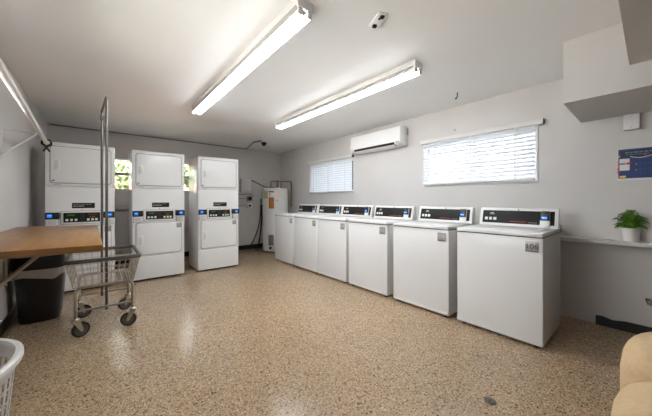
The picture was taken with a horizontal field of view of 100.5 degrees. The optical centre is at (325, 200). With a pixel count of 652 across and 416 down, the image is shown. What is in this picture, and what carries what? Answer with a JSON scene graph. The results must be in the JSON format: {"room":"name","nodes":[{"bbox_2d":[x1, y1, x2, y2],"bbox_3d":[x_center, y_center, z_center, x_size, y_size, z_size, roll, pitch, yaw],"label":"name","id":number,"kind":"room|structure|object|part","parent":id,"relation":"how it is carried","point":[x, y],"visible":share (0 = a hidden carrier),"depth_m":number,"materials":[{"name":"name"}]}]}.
{"room":"laundry","nodes":[
{"label":"laundry","id":0,"kind":"room"},
{"bbox_2d":[0,57,46,323],"bbox_3d":[-1.926,-0.035,1.176,0.140,2.389,8.070,0,0,-40],"label":"wall","id":1,"kind":"structure","parent":0,"point":[22,168],"depth_m":2.83,"materials":[{"name":"paint"}]},
{"bbox_2d":[0,305,17,337],"bbox_3d":[-1.867,1.107,1.224,0.012,0.105,8.070,0,0,-40],"label":"baseboard","id":2,"kind":"structure","parent":1,"relation":"attached to","point":[10,317],"depth_m":2.48,"materials":[{"name":"black plastic"}]},
{"bbox_2d":[0,58,48,158],"bbox_3d":[-1.908,-0.502,1.548,0.374,0.291,3.622,0,0,-40],"label":"rod","id":3,"kind":"object","parent":1,"relation":"attached to","point":[4,74],"visible":1,"depth_m":1.90,"materials":[{"name":"white metal"}]},
{"bbox_2d":[41,139,51,151],"bbox_3d":[-3.053,-0.599,2.962,0.091,0.141,0.025,0,0,-40],"label":"clamp","id":4,"kind":"object","parent":3,"relation":"attached to","point":[42,143],"visible":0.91,"depth_m":2.96,"materials":[{"name":"black plastic"}]},
{"bbox_2d":[0,225,102,287],"bbox_3d":[-2.245,0.513,2.197,0.668,0.490,1.996,0,0,-40],"label":"folding table","id":5,"kind":"object","parent":1,"relation":"attached to","point":[34,242],"visible":1,"depth_m":1.78,"materials":[{"name":"brown wood"}]},
{"bbox_2d":[47,123,279,255],"bbox_3d":[-2.917,-0.035,5.690,4.386,2.389,0.140,0,0,-40],"label":"wall","id":6,"kind":"structure","parent":0,"point":[262,167],"depth_m":5.63,"materials":[{"name":"beige paint"}]},
{"bbox_2d":[115,207,128,210],"bbox_3d":[-3.701,0.160,4.869,1.630,0.068,0.070,0,0,-40],"label":"pipe","id":7,"kind":"object","parent":6,"relation":"attached to","point":[116,208],"visible":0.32,"depth_m":4.87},
{"bbox_2d":[50,124,243,148],"bbox_3d":[-3.159,-1.217,5.382,3.260,0.018,0.016,0,0,-40],"label":"cable","id":8,"kind":"object","parent":6,"relation":"attached to","point":[50,124],"visible":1,"depth_m":5.13,"materials":[{"name":"metal"}]},
{"bbox_2d":[115,157,188,191],"bbox_3d":[-3.397,-0.477,5.301,1.490,0.605,0.064,0,0,-40],"label":"window","id":9,"kind":"structure","parent":6,"relation":"in","point":[116,158],"depth_m":5.00,"materials":[{"name":"paint"}]},
{"bbox_3d":[-3.394,-0.485,5.297,1.420,0.050,0.054,0,0,-40],"label":"sash rail","id":10,"kind":"part","parent":9,"relation":"part of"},
{"bbox_2d":[115,243,262,264],"bbox_3d":[-2.809,1.110,5.680,4.234,0.100,0.012,0,0,-40],"label":"baseboard","id":11,"kind":"structure","parent":6,"relation":"attached to","point":[242,247],"depth_m":6.33,"materials":[{"name":"black plastic"}]},
{"bbox_2d":[238,196,251,200],"bbox_3d":[-2.044,-0.045,6.290,0.705,0.120,0.052,0,0,-40],"label":"wall outlet","id":12,"kind":"object","parent":6,"relation":"attached to","point":[249,198],"visible":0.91,"depth_m":6.43,"materials":[{"name":"black plastic"}]},
{"bbox_2d":[238,203,251,207],"bbox_3d":[-2.044,0.125,6.290,0.705,0.120,0.052,0,0,-40],"label":"wall outlet","id":13,"kind":"object","parent":6,"relation":"attached to","point":[249,205],"visible":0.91,"depth_m":6.44,"materials":[{"name":"white plastic"}]},
{"bbox_2d":[240,179,250,191],"bbox_3d":[-1.893,-0.350,6.370,0.240,0.300,0.121,0,0,-40],"label":"junction box","id":14,"kind":"object","parent":6,"relation":"attached to","point":[245,184],"visible":1,"depth_m":6.31,"materials":[{"name":"grey metal"}]},
{"bbox_2d":[0,0,621,152],"bbox_3d":[-0.239,-1.289,2.577,4.526,0.120,8.350,0,0,-40],"label":"ceiling","id":15,"kind":"structure","parent":0,"point":[152,60],"depth_m":2.30,"materials":[{"name":"paint"}]},
{"bbox_2d":[192,0,313,114],"bbox_3d":[-0.906,-1.177,2.600,0.124,0.104,2.450,0,0,-40],"label":"fluorescent light","id":16,"kind":"object","parent":15,"relation":"attached to","point":[297,13],"visible":1,"depth_m":2.06,"materials":[{"name":"white plastic"}]},
{"bbox_2d":[245,140,261,148],"bbox_3d":[-1.652,-1.213,5.943,0.134,0.038,1.066,0,0,-33],"label":"conduit","id":17,"kind":"object","parent":15,"relation":"attached to","point":[258,140],"visible":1,"depth_m":5.61,"materials":[{"name":"grey metal"}]},
{"bbox_2d":[275,60,421,128],"bbox_3d":[0.037,-1.177,3.336,0.124,0.104,2.450,0,0,-40],"label":"fluorescent light","id":18,"kind":"object","parent":15,"relation":"attached to","point":[413,68],"visible":1,"depth_m":2.90,"materials":[{"name":"white plastic"}]},
{"bbox_2d":[369,11,387,28],"bbox_3d":[0.355,-1.216,1.842,0.070,0.026,0.150,0,0,-18],"label":"bracket","id":19,"kind":"object","parent":15,"relation":"attached to","point":[379,18],"visible":1,"depth_m":1.83,"materials":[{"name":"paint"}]},
{"bbox_2d":[618,0,651,64],"bbox_3d":[0.892,-1.075,0.578,3.431,0.309,0.450,0,0,-40],"label":"beam","id":20,"kind":"structure","parent":15,"relation":"attached to","point":[636,15],"depth_m":1.45,"materials":[{"name":"beige paint"}]},
{"bbox_2d":[0,247,637,415],"bbox_3d":[-0.239,1.210,2.577,4.526,0.100,8.350,0,0,-40],"label":"floor","id":21,"kind":"structure","parent":0,"point":[263,334],"depth_m":2.00,"materials":[{"name":"stone"}]},
{"bbox_2d":[0,338,23,415],"bbox_3d":[-1.456,0.906,1.053,0.376,0.508,0.548,0,0,-40],"label":"laundry basket","id":22,"kind":"object","parent":21,"relation":"on","point":[12,349],"visible":1,"depth_m":1.16,"materials":[{"name":"white plastic"}]},
{"bbox_2d":[11,254,66,324],"bbox_3d":[-2.843,0.843,2.715,0.372,0.630,0.436,0,0,-40],"label":"waste bin","id":23,"kind":"object","parent":21,"relation":"on","point":[39,287],"visible":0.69,"depth_m":2.57,"materials":[{"name":"black plastic"}]},
{"bbox_3d":[-2.843,0.590,2.715,0.366,0.124,0.430,0,0,-40],"label":"lid","id":24,"kind":"part","parent":23,"relation":"part of","materials":[{"name":"black plastic"}]},
{"bbox_2d":[45,141,114,291],"bbox_3d":[-3.301,0.223,3.686,0.664,1.875,0.655,0,0,-40],"label":"dryer","id":25,"kind":"object","parent":21,"relation":"on","point":[72,171],"visible":0.72,"depth_m":3.45,"materials":[{"name":"white metal"}]},
{"bbox_3d":[-3.297,-0.438,3.319,0.062,0.135,0.004,0,0,-40],"label":"handle","id":26,"kind":"part","parent":25,"relation":"part of","materials":[{"name":"white plastic"}]},
{"bbox_3d":[-3.125,-0.440,3.474,0.576,0.448,0.014,0,0,-40],"label":"door","id":27,"kind":"part","parent":25,"relation":"part of","materials":[{"name":"white metal"}]},
{"bbox_3d":[-3.117,0.216,3.468,0.350,0.120,0.005,0,0,-40],"label":"control panel","id":28,"kind":"part","parent":25,"relation":"part of","materials":[{"name":"black plastic"}]},
{"bbox_3d":[-3.115,0.066,3.485,0.220,0.068,0.004,0,0,-40],"label":"label plate","id":29,"kind":"part","parent":25,"relation":"part of","materials":[{"name":"black plastic"}]},
{"bbox_3d":[-3.132,0.974,3.482,0.664,0.325,0.016,0,0,-40],"label":"panel","id":30,"kind":"part","parent":25,"relation":"part of","materials":[{"name":"white metal"}]},
{"bbox_3d":[-3.125,0.556,3.474,0.576,0.455,0.014,0,0,-40],"label":"door","id":31,"kind":"part","parent":25,"relation":"part of","materials":[{"name":"white metal"}]},
{"bbox_2d":[63,96,140,336],"bbox_3d":[-2.110,0.113,2.583,0.524,2.093,0.684,0,0,-40],"label":"cart","id":32,"kind":"object","parent":21,"relation":"on","point":[80,328],"visible":0.97,"depth_m":2.45,"materials":[{"name":"metal"}]},
{"bbox_2d":[65,248,139,288],"bbox_3d":[-2.110,0.619,2.583,0.504,0.230,0.665,0,0,-40],"label":"wire basket","id":33,"kind":"object","parent":32,"relation":"on","point":[69,260],"depth_m":2.43,"materials":[{"name":"silver metal"}]},
{"bbox_2d":[129,150,184,281],"bbox_3d":[-2.643,0.223,4.233,0.664,1.875,0.655,0,0,-40],"label":"dryer","id":34,"kind":"object","parent":21,"relation":"on","point":[156,179],"visible":0.97,"depth_m":4.01,"materials":[{"name":"white metal"}]},
{"bbox_3d":[-2.639,0.575,3.866,0.062,0.140,0.004,0,0,-40],"label":"handle","id":35,"kind":"part","parent":34,"relation":"part of","materials":[{"name":"white plastic"}]},
{"bbox_3d":[-2.639,-0.438,3.866,0.062,0.135,0.004,0,0,-40],"label":"handle","id":36,"kind":"part","parent":34,"relation":"part of","materials":[{"name":"white plastic"}]},
{"bbox_3d":[-2.474,0.974,4.029,0.664,0.325,0.016,0,0,-40],"label":"panel","id":37,"kind":"part","parent":34,"relation":"part of","materials":[{"name":"white metal"}]},
{"bbox_3d":[-2.466,0.556,4.021,0.576,0.455,0.014,0,0,-40],"label":"door","id":38,"kind":"part","parent":34,"relation":"part of","materials":[{"name":"white metal"}]},
{"bbox_3d":[-2.466,-0.440,4.021,0.576,0.448,0.014,0,0,-40],"label":"door","id":39,"kind":"part","parent":34,"relation":"part of","materials":[{"name":"white metal"}]},
{"bbox_3d":[-2.458,0.216,4.016,0.350,0.120,0.005,0,0,-40],"label":"control panel","id":40,"kind":"part","parent":34,"relation":"part of","materials":[{"name":"black plastic"}]},
{"bbox_3d":[-2.456,0.066,4.032,0.220,0.068,0.004,0,0,-40],"label":"label plate","id":41,"kind":"part","parent":34,"relation":"part of","materials":[{"name":"black plastic"}]},
{"bbox_2d":[189,156,238,270],"bbox_3d":[-1.977,0.223,4.786,0.664,1.875,0.655,0,0,-40],"label":"dryer","id":42,"kind":"object","parent":21,"relation":"on","point":[213,182],"visible":1,"depth_m":4.57,"materials":[{"name":"white metal"}]},
{"bbox_3d":[-1.808,0.974,4.583,0.664,0.325,0.016,0,0,-40],"label":"panel","id":43,"kind":"part","parent":42,"relation":"part of","materials":[{"name":"white metal"}]},
{"bbox_3d":[-1.800,0.556,4.574,0.576,0.455,0.014,0,0,-40],"label":"door","id":44,"kind":"part","parent":42,"relation":"part of","materials":[{"name":"white metal"}]},
{"bbox_3d":[-1.800,-0.440,4.574,0.576,0.448,0.014,0,0,-40],"label":"door","id":45,"kind":"part","parent":42,"relation":"part of","materials":[{"name":"white metal"}]},
{"bbox_3d":[-1.792,0.216,4.569,0.350,0.120,0.005,0,0,-40],"label":"control panel","id":46,"kind":"part","parent":42,"relation":"part of","materials":[{"name":"black plastic"}]},
{"bbox_3d":[-1.790,0.066,4.585,0.220,0.068,0.004,0,0,-40],"label":"label plate","id":47,"kind":"part","parent":42,"relation":"part of","materials":[{"name":"black plastic"}]},
{"bbox_2d":[243,199,262,249],"bbox_3d":[-1.719,0.557,6.463,0.368,1.197,0.427,0,0,9],"label":"hoses","id":48,"kind":"object","parent":21,"relation":"on","point":[261,206],"visible":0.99,"depth_m":6.51,"materials":[{"name":"black rubber"}]},
{"bbox_2d":[262,180,291,252],"bbox_3d":[-1.175,0.341,6.278,0.599,1.638,0.673,0,0,31],"label":"water heater","id":49,"kind":"object","parent":21,"relation":"on","point":[275,200],"visible":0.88,"depth_m":6.03,"materials":[{"name":"metal"}]},
{"bbox_3d":[-1.216,0.877,6.000,0.121,0.235,0.008,0,0,9],"label":"access plate","id":50,"kind":"part","parent":49,"relation":"part of","materials":[{"name":"grey metal"}]},
{"bbox_2d":[275,204,319,264],"bbox_3d":[-0.555,0.619,5.239,0.629,1.083,0.657,0,0,-40],"label":"washing machine","id":51,"kind":"object","parent":21,"relation":"on","point":[284,222],"visible":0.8,"depth_m":5.07,"materials":[{"name":"metal"}]},
{"bbox_3d":[-0.597,0.253,5.204,0.440,0.008,0.565,0,0,-40],"label":"lid","id":52,"kind":"part","parent":51,"relation":"part of","materials":[{"name":"metal"}]},
{"bbox_3d":[-0.370,0.167,5.392,0.035,0.126,0.600,0,0,-40],"label":"control panel","id":53,"kind":"part","parent":51,"relation":"part of","materials":[{"name":"black plastic"}]},
{"bbox_2d":[294,204,342,272],"bbox_3d":[-0.118,0.619,4.714,0.629,1.083,0.657,0,0,-40],"label":"washing machine","id":54,"kind":"object","parent":21,"relation":"on","point":[305,225],"visible":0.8,"depth_m":4.55,"materials":[{"name":"metal"}]},
{"bbox_3d":[-0.161,0.253,4.678,0.440,0.008,0.565,0,0,-40],"label":"lid","id":55,"kind":"part","parent":54,"relation":"part of","materials":[{"name":"metal"}]},
{"bbox_3d":[0.066,0.167,4.867,0.035,0.126,0.600,0,0,-40],"label":"control panel","id":56,"kind":"part","parent":54,"relation":"part of","materials":[{"name":"black plastic"}]},
{"bbox_2d":[317,205,374,282],"bbox_3d":[0.303,0.619,4.207,0.629,1.083,0.657,0,0,-40],"label":"washing machine","id":57,"kind":"object","parent":21,"relation":"on","point":[332,231],"visible":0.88,"depth_m":4.01,"materials":[{"name":"metal"}]},
{"bbox_3d":[0.260,0.253,4.171,0.440,0.008,0.565,0,0,-40],"label":"lid","id":58,"kind":"part","parent":57,"relation":"part of","materials":[{"name":"metal"}]},
{"bbox_3d":[0.487,0.167,4.360,0.035,0.126,0.600,0,0,-40],"label":"control panel","id":59,"kind":"part","parent":57,"relation":"part of","materials":[{"name":"black plastic"}]},
{"bbox_2d":[348,205,415,296],"bbox_3d":[0.751,0.619,3.667,0.629,1.083,0.657,0,0,-40],"label":"washing machine","id":60,"kind":"object","parent":21,"relation":"on","point":[370,239],"visible":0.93,"depth_m":3.46,"materials":[{"name":"metal"}]},
{"bbox_3d":[0.709,0.253,3.631,0.440,0.008,0.565,0,0,-40],"label":"lid","id":61,"kind":"part","parent":60,"relation":"part of","materials":[{"name":"metal"}]},
{"bbox_3d":[0.936,0.167,3.820,0.035,0.126,0.600,0,0,-40],"label":"control panel","id":62,"kind":"part","parent":60,"relation":"part of","materials":[{"name":"black plastic"}]},
{"bbox_2d":[393,206,474,316],"bbox_3d":[1.225,0.619,3.097,0.629,1.083,0.657,0,0,-40],"label":"washing machine","id":63,"kind":"object","parent":21,"relation":"on","point":[424,248],"visible":0.95,"depth_m":2.88,"materials":[{"name":"metal"}]},
{"bbox_3d":[1.182,0.253,3.062,0.440,0.008,0.565,0,0,-40],"label":"lid","id":64,"kind":"part","parent":63,"relation":"part of","materials":[{"name":"metal"}]},
{"bbox_3d":[1.409,0.167,3.250,0.035,0.126,0.600,0,0,-40],"label":"control panel","id":65,"kind":"part","parent":63,"relation":"part of","materials":[{"name":"black plastic"}]},
{"bbox_2d":[484,397,495,404],"bbox_3d":[0.948,1.158,1.568,0.064,0.004,0.064,0,0,-40],"label":"floor drain","id":66,"kind":"object","parent":21,"relation":"on","point":[488,400],"visible":1,"depth_m":1.56,"materials":[{"name":"metal"}]},
{"bbox_2d":[457,207,559,347],"bbox_3d":[1.694,0.619,2.532,0.629,1.083,0.657,0,0,-40],"label":"washing machine","id":67,"kind":"object","parent":21,"relation":"on","point":[508,263],"visible":1,"depth_m":2.33,"materials":[{"name":"metal"}]},
{"bbox_3d":[1.652,0.253,2.497,0.440,0.008,0.565,0,0,-40],"label":"lid","id":68,"kind":"part","parent":67,"relation":"part of","materials":[{"name":"metal"}]},
{"bbox_3d":[1.879,0.167,2.685,0.035,0.126,0.600,0,0,-40],"label":"control panel","id":69,"kind":"part","parent":67,"relation":"part of","materials":[{"name":"black plastic"}]},
{"bbox_2d":[611,332,651,415],"bbox_3d":[1.565,0.882,0.768,0.850,0.556,1.021,0,0,-40],"label":"sofa","id":70,"kind":"object","parent":21,"relation":"on","point":[634,397],"visible":1,"depth_m":1.12,"materials":[{"name":"fabric"}]},
{"bbox_2d":[611,381,651,415],"bbox_3d":[1.400,0.859,0.631,0.420,0.401,1.021,0,0,-40],"label":"seat cushion","id":71,"kind":"object","parent":70,"relation":"on","point":[634,399],"depth_m":0.95,"materials":[{"name":"beige fabric"}]},
{"bbox_2d":[620,332,651,388],"bbox_3d":[1.732,0.832,0.904,0.420,0.456,1.016,0,0,-40],"label":"cushion","id":72,"kind":"object","parent":70,"relation":"on","point":[636,358],"depth_m":1.18,"materials":[{"name":"beige fabric"}]},
{"bbox_2d":[280,79,651,326],"bbox_3d":[1.403,-0.035,4.032,0.140,2.389,8.210,0,0,-40],"label":"wall","id":73,"kind":"structure","parent":0,"point":[578,161],"depth_m":2.76,"materials":[{"name":"beige paint"}]},
{"bbox_2d":[314,158,352,192],"bbox_3d":[0.151,-0.475,5.570,0.060,0.630,1.345,0,0,-40],"label":"window","id":74,"kind":"structure","parent":73,"relation":"in","point":[352,158],"depth_m":5.41,"materials":[{"name":"paint"}]},
{"bbox_2d":[308,154,353,193],"bbox_3d":[0.057,-0.494,5.492,0.063,0.696,1.374,0,0,-40],"label":"blind","id":75,"kind":"object","parent":74,"relation":"attached to","point":[323,185],"visible":1,"depth_m":5.41,"materials":[{"name":"white plastic"}]},
{"bbox_3d":[0.058,-0.173,5.495,0.042,0.018,1.329,0,0,-40],"label":"rail","id":76,"kind":"part","parent":75,"relation":"part of","materials":[{"name":"white plastic"}]},
{"bbox_2d":[350,125,407,154],"bbox_3d":[0.837,-0.965,4.437,0.207,0.291,1.034,0,0,-40],"label":"air conditioner","id":77,"kind":"object","parent":73,"relation":"attached to","point":[395,137],"visible":1,"depth_m":4.28,"materials":[{"name":"white plastic"}]},
{"bbox_2d":[354,142,395,151],"bbox_3d":[0.784,-0.854,4.415,0.083,0.062,0.830,0,0,-40],"label":"air vent","id":78,"kind":"object","parent":77,"relation":"attached to","point":[379,145],"depth_m":4.37,"materials":[{"name":"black plastic"}]},
{"bbox_3d":[0.763,-0.996,4.378,0.018,0.202,1.024,0,0,-40],"label":"panel","id":79,"kind":"part","parent":77,"relation":"part of","materials":[{"name":"white plastic"}]},
{"bbox_2d":[426,127,535,184],"bbox_3d":[1.904,-0.510,3.461,0.060,0.590,1.310,0,0,-40],"label":"window","id":80,"kind":"structure","parent":73,"relation":"in","point":[535,127],"depth_m":2.96,"materials":[{"name":"paint"}]},
{"bbox_2d":[420,118,544,185],"bbox_3d":[1.824,-0.529,3.365,0.063,0.656,1.404,0,0,-40],"label":"blind","id":81,"kind":"object","parent":80,"relation":"attached to","point":[512,175],"visible":1,"depth_m":3.26,"materials":[{"name":"white plastic"}]},
{"bbox_3d":[1.811,-0.228,3.386,0.042,0.018,1.294,0,0,-40],"label":"rail","id":82,"kind":"part","parent":81,"relation":"part of","materials":[{"name":"white plastic"}]},
{"bbox_2d":[560,235,651,247],"bbox_3d":[2.979,0.373,1.923,0.131,0.038,2.950,0,0,-40],"label":"trim ledge","id":83,"kind":"object","parent":73,"relation":"attached to","point":[641,244],"depth_m":2.42,"materials":[{"name":"paint"}]},
{"bbox_2d":[612,210,648,241],"bbox_3d":[2.631,0.216,2.342,0.127,0.276,0.220,0,0,-40],"label":"potted fern","id":84,"kind":"object","parent":83,"relation":"on","point":[630,232],"visible":1,"depth_m":2.32,"materials":[{"name":"green plant"}]},
{"bbox_2d":[620,227,640,241],"bbox_3d":[2.632,0.296,2.346,0.120,0.116,0.120,0,0,-40],"label":"pot","id":85,"kind":"object","parent":83,"relation":"on","point":[629,234],"depth_m":2.31,"materials":[{"name":"white ceramic"}]},
{"bbox_2d":[563,23,651,122],"bbox_3d":[2.910,-0.992,1.471,0.815,0.475,2.344,0,0,-40],"label":"soffit","id":86,"kind":"structure","parent":73,"relation":"attached to","point":[599,81],"depth_m":1.99,"materials":[{"name":"beige paint"}]},
{"bbox_2d":[596,315,651,333],"bbox_3d":[3.251,1.116,1.687,0.014,0.088,2.240,0,0,-40],"label":"baseboard","id":87,"kind":"structure","parent":73,"relation":"attached to","point":[634,328],"depth_m":2.41,"materials":[{"name":"black plastic"}]},
{"bbox_2d":[623,112,639,129],"bbox_3d":[2.665,-0.684,2.364,0.052,0.134,0.096,0,0,-40],"label":"wall box","id":88,"kind":"object","parent":73,"relation":"attached to","point":[630,121],"visible":1,"depth_m":2.35,"materials":[{"name":"white plastic"}]},
{"bbox_2d":[618,147,651,180],"bbox_3d":[2.769,-0.316,2.275,0.006,0.278,0.440,0,0,-40],"label":"poster","id":89,"kind":"object","parent":73,"relation":"attached to","point":[634,163],"visible":1,"depth_m":2.36,"materials":[{"name":"blue paper"}]},
{"bbox_3d":[2.654,-0.317,2.411,0.001,0.104,0.060,0,0,-40],"label":"white panel","id":90,"kind":"part","parent":89,"relation":"part of","materials":[{"name":"paper"}]},
{"bbox_2d":[645,298,651,305],"bbox_3d":[2.760,0.850,2.248,0.055,0.078,0.151,0,0,-40],"label":"valve","id":91,"kind":"object","parent":73,"relation":"attached to","point":[648,301],"visible":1,"depth_m":2.28,"materials":[{"name":"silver metal"}]},
{"label":"outside","id":92,"kind":"structure","parent":0,"visible":0},
{"bbox_3d":[-3.385,1.335,5.638,26.000,0.250,31.000,0,0,-40],"label":"ground","id":93,"kind":"structure","parent":92,"visible":0},
{"bbox_2d":[115,160,128,188],"bbox_3d":[-5.278,-0.180,7.192,1.754,2.790,1.813,0,0,-40],"label":"leafy tree","id":94,"kind":"object","parent":93,"relation":"on","point":[120,183],"visible":0.14,"depth_m":6.78,"materials":[{"name":"green plant"}]},
{"bbox_2d":[184,165,188,188],"bbox_3d":[-3.830,-0.090,7.986,1.338,2.610,1.319,0,0,-40],"label":"leafy tree","id":95,"kind":"object","parent":93,"relation":"on","point":[186,171],"visible":0.12,"depth_m":7.64,"materials":[{"name":"green plant"}]}
]}

